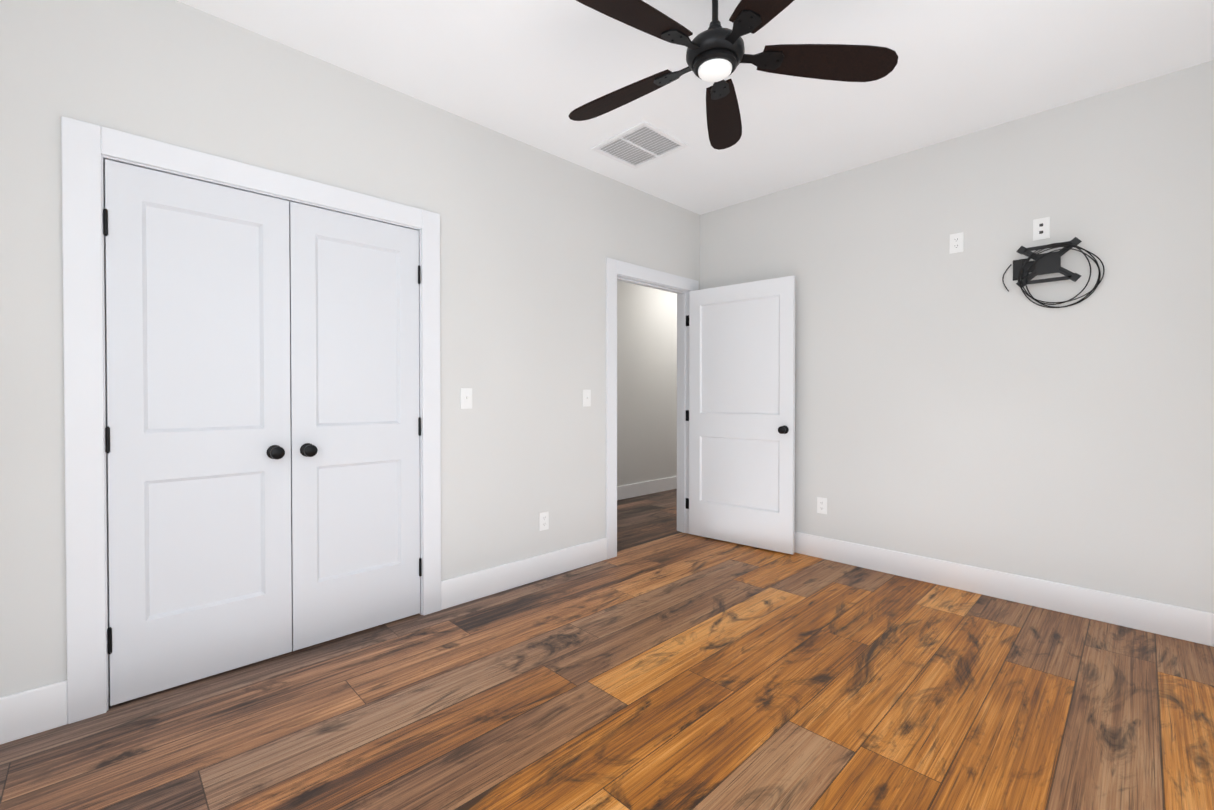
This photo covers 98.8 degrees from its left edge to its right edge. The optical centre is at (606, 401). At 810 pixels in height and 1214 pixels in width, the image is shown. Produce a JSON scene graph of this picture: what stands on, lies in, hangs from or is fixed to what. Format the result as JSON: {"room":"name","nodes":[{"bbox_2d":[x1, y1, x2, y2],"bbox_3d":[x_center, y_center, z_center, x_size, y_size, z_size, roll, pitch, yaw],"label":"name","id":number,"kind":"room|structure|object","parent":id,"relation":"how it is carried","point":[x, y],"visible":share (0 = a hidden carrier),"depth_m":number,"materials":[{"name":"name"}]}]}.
{"room":"empty bedroom","nodes":[
{"label":"empty bedroom","id":0,"kind":"room"},
{"bbox_2d":[0,0,699,696],"bbox_3d":[0.029,-0.236,3.823,7.090,2.720,0.120,-1,1,-44],"label":"wall","id":1,"kind":"structure","parent":0,"point":[532,238],"depth_m":2.55,"materials":[{"name":"beige paint"}]},
{"bbox_2d":[0,680,67,744],"bbox_3d":[-2.135,1.070,1.633,0.615,0.155,0.020,-1,1,-44],"label":"baseboard","id":2,"kind":"structure","parent":1,"relation":"attached to","point":[32,711],"depth_m":1.79,"materials":[{"name":"white paint"}]},
{"bbox_2d":[103,159,291,705],"bbox_3d":[-1.623,0.119,2.116,0.599,2.022,0.104,-1,1,-44],"label":"closet door","id":3,"kind":"structure","parent":1,"relation":"in","point":[198,439],"depth_m":2.11,"materials":[{"name":"white paint"}]},
{"bbox_2d":[61,116,440,723],"bbox_3d":[-1.452,0.067,2.372,1.410,2.145,0.138,-1,1,-44],"label":"trim","id":4,"kind":"structure","parent":1,"relation":"attached to","point":[87,149],"depth_m":1.89,"materials":[{"name":"white paint"}]},
{"bbox_2d":[289,202,421,650],"bbox_3d":[-1.190,0.115,2.537,0.599,2.022,0.104,-1,1,-44],"label":"closet door","id":5,"kind":"structure","parent":1,"relation":"in","point":[356,559],"depth_m":2.53,"materials":[{"name":"white paint"}]},
{"bbox_2d":[460,388,471,408],"bbox_3d":[-0.788,-0.017,2.933,0.072,0.116,0.019,-1,1,-44],"label":"light switch","id":6,"kind":"object","parent":1,"relation":"attached to","point":[466,398],"visible":1,"depth_m":2.93,"materials":[{"name":"white plastic"}]},
{"bbox_2d":[441,538,606,609],"bbox_3d":[-0.455,1.053,3.270,1.257,0.155,0.016,-1,1,-44],"label":"baseboard","id":7,"kind":"structure","parent":1,"relation":"attached to","point":[462,589],"depth_m":3.18,"materials":[{"name":"white paint"}]},
{"bbox_2d":[539,511,548,530],"bbox_3d":[-0.401,0.764,3.326,0.072,0.116,0.007,-1,1,-44],"label":"electrical outlet","id":8,"kind":"object","parent":1,"relation":"attached to","point":[543,520],"visible":1,"depth_m":3.32,"materials":[{"name":"white plastic"}]},
{"bbox_2d":[583,390,590,406],"bbox_3d":[-0.134,-0.023,3.570,0.072,0.116,0.019,-1,1,-44],"label":"light switch","id":9,"kind":"object","parent":1,"relation":"attached to","point":[586,397],"visible":1,"depth_m":3.57,"materials":[{"name":"white plastic"}]},
{"bbox_2d":[606,257,698,558],"bbox_3d":[0.338,0.049,4.127,1.088,2.145,0.156,-1,1,-44],"label":"trim","id":10,"kind":"structure","parent":1,"relation":"attached to","point":[622,271],"depth_m":3.95,"materials":[{"name":"white paint"}]},
{"bbox_2d":[686,315,688,508],"bbox_3d":[0.682,0.093,4.401,0.003,1.635,0.040,-1,1,-44],"label":"door hinges","id":11,"kind":"object","parent":1,"relation":"attached to","point":[687,413],"depth_m":4.40,"materials":[{"name":"black metal"}]},
{"bbox_2d":[689,275,794,554],"bbox_3d":[1.025,0.099,4.071,0.881,2.022,0.173,1,1,41],"label":"entry door","id":12,"kind":"structure","parent":1,"relation":"in","point":[742,413],"depth_m":4.03,"materials":[{"name":"white paint"}]},
{"bbox_2d":[0,489,1213,809],"bbox_3d":[0.709,1.181,3.139,7.090,0.100,4.910,-1,1,-44],"label":"floor","id":13,"kind":"structure","parent":0,"point":[660,661],"depth_m":1.93,"materials":[{"name":"brown wood"}]},
{"bbox_2d":[617,280,676,485],"bbox_3d":[-0.048,-0.255,5.730,4.540,2.720,0.120,-1,1,-44],"label":"wall","id":14,"kind":"structure","parent":0,"point":[646,383],"depth_m":6.14,"materials":[{"name":"beige paint"}]},
{"bbox_2d":[617,476,676,499],"bbox_3d":[-0.001,1.028,5.694,4.300,0.155,0.016,-1,1,-44],"label":"baseboard","id":15,"kind":"structure","parent":14,"relation":"attached to","point":[642,488],"depth_m":6.12,"materials":[{"name":"white paint"}]},
{"bbox_2d":[177,0,1213,214],"bbox_3d":[0.709,-1.648,3.110,7.090,0.120,4.910,-1,1,-44],"label":"ceiling","id":16,"kind":"structure","parent":0,"point":[534,73],"depth_m":2.46,"materials":[{"name":"white paint"}]},
{"bbox_2d":[591,121,687,168],"bbox_3d":[0.201,-1.584,3.245,0.410,0.011,0.450,-1,1,-44],"label":"ceiling vent","id":17,"kind":"object","parent":16,"relation":"in","point":[643,143],"visible":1,"depth_m":3.23,"materials":[{"name":"white metal"}]},
{"bbox_2d":[569,0,897,149],"bbox_3d":[0.356,-1.385,1.909,1.265,0.381,1.276,-1,1,-44],"label":"ceiling fan","id":18,"kind":"object","parent":16,"relation":"hanging from","point":[715,54],"visible":1,"depth_m":1.90,"materials":[{"name":"black wood"}]},
{"bbox_2d":[700,60,1213,612],"bbox_3d":[2.018,-0.231,3.325,0.120,2.720,3.370,-1,1,-44],"label":"wall","id":19,"kind":"structure","parent":0,"point":[966,406],"depth_m":2.93,"materials":[{"name":"beige paint"}]},
{"bbox_2d":[817,497,826,513],"bbox_3d":[1.542,0.747,3.733,0.007,0.116,0.072,-1,1,-44],"label":"electrical outlet","id":20,"kind":"object","parent":19,"relation":"attached to","point":[821,505],"visible":1,"depth_m":3.73,"materials":[{"name":"white plastic"}]},
{"bbox_2d":[949,232,963,253],"bbox_3d":[2.105,-0.954,3.137,0.007,0.116,0.072,-1,1,-44],"label":"outlet","id":21,"kind":"object","parent":19,"relation":"attached to","point":[956,243],"visible":1,"depth_m":3.13,"materials":[{"name":"white plastic"}]},
{"bbox_2d":[794,531,1213,646],"bbox_3d":[1.908,1.052,3.342,0.033,0.155,3.210,-1,1,-44],"label":"baseboard","id":22,"kind":"structure","parent":19,"relation":"attached to","point":[1183,623],"depth_m":2.90,"materials":[{"name":"white paint"}]},
{"bbox_2d":[1033,217,1049,240],"bbox_3d":[2.381,-0.946,2.854,0.007,0.116,0.072,-1,1,-44],"label":"jack wall plate","id":23,"kind":"object","parent":19,"relation":"attached to","point":[1041,228],"visible":1,"depth_m":2.85,"materials":[{"name":"white plastic"}]},
{"bbox_2d":[1002,237,1104,307],"bbox_3d":[2.374,-0.678,2.790,0.109,0.352,0.421,-1,1,-44],"label":"tv wall mount","id":24,"kind":"object","parent":19,"relation":"attached to","point":[1046,263],"visible":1,"depth_m":2.78,"materials":[{"name":"black metal"}]}
]}

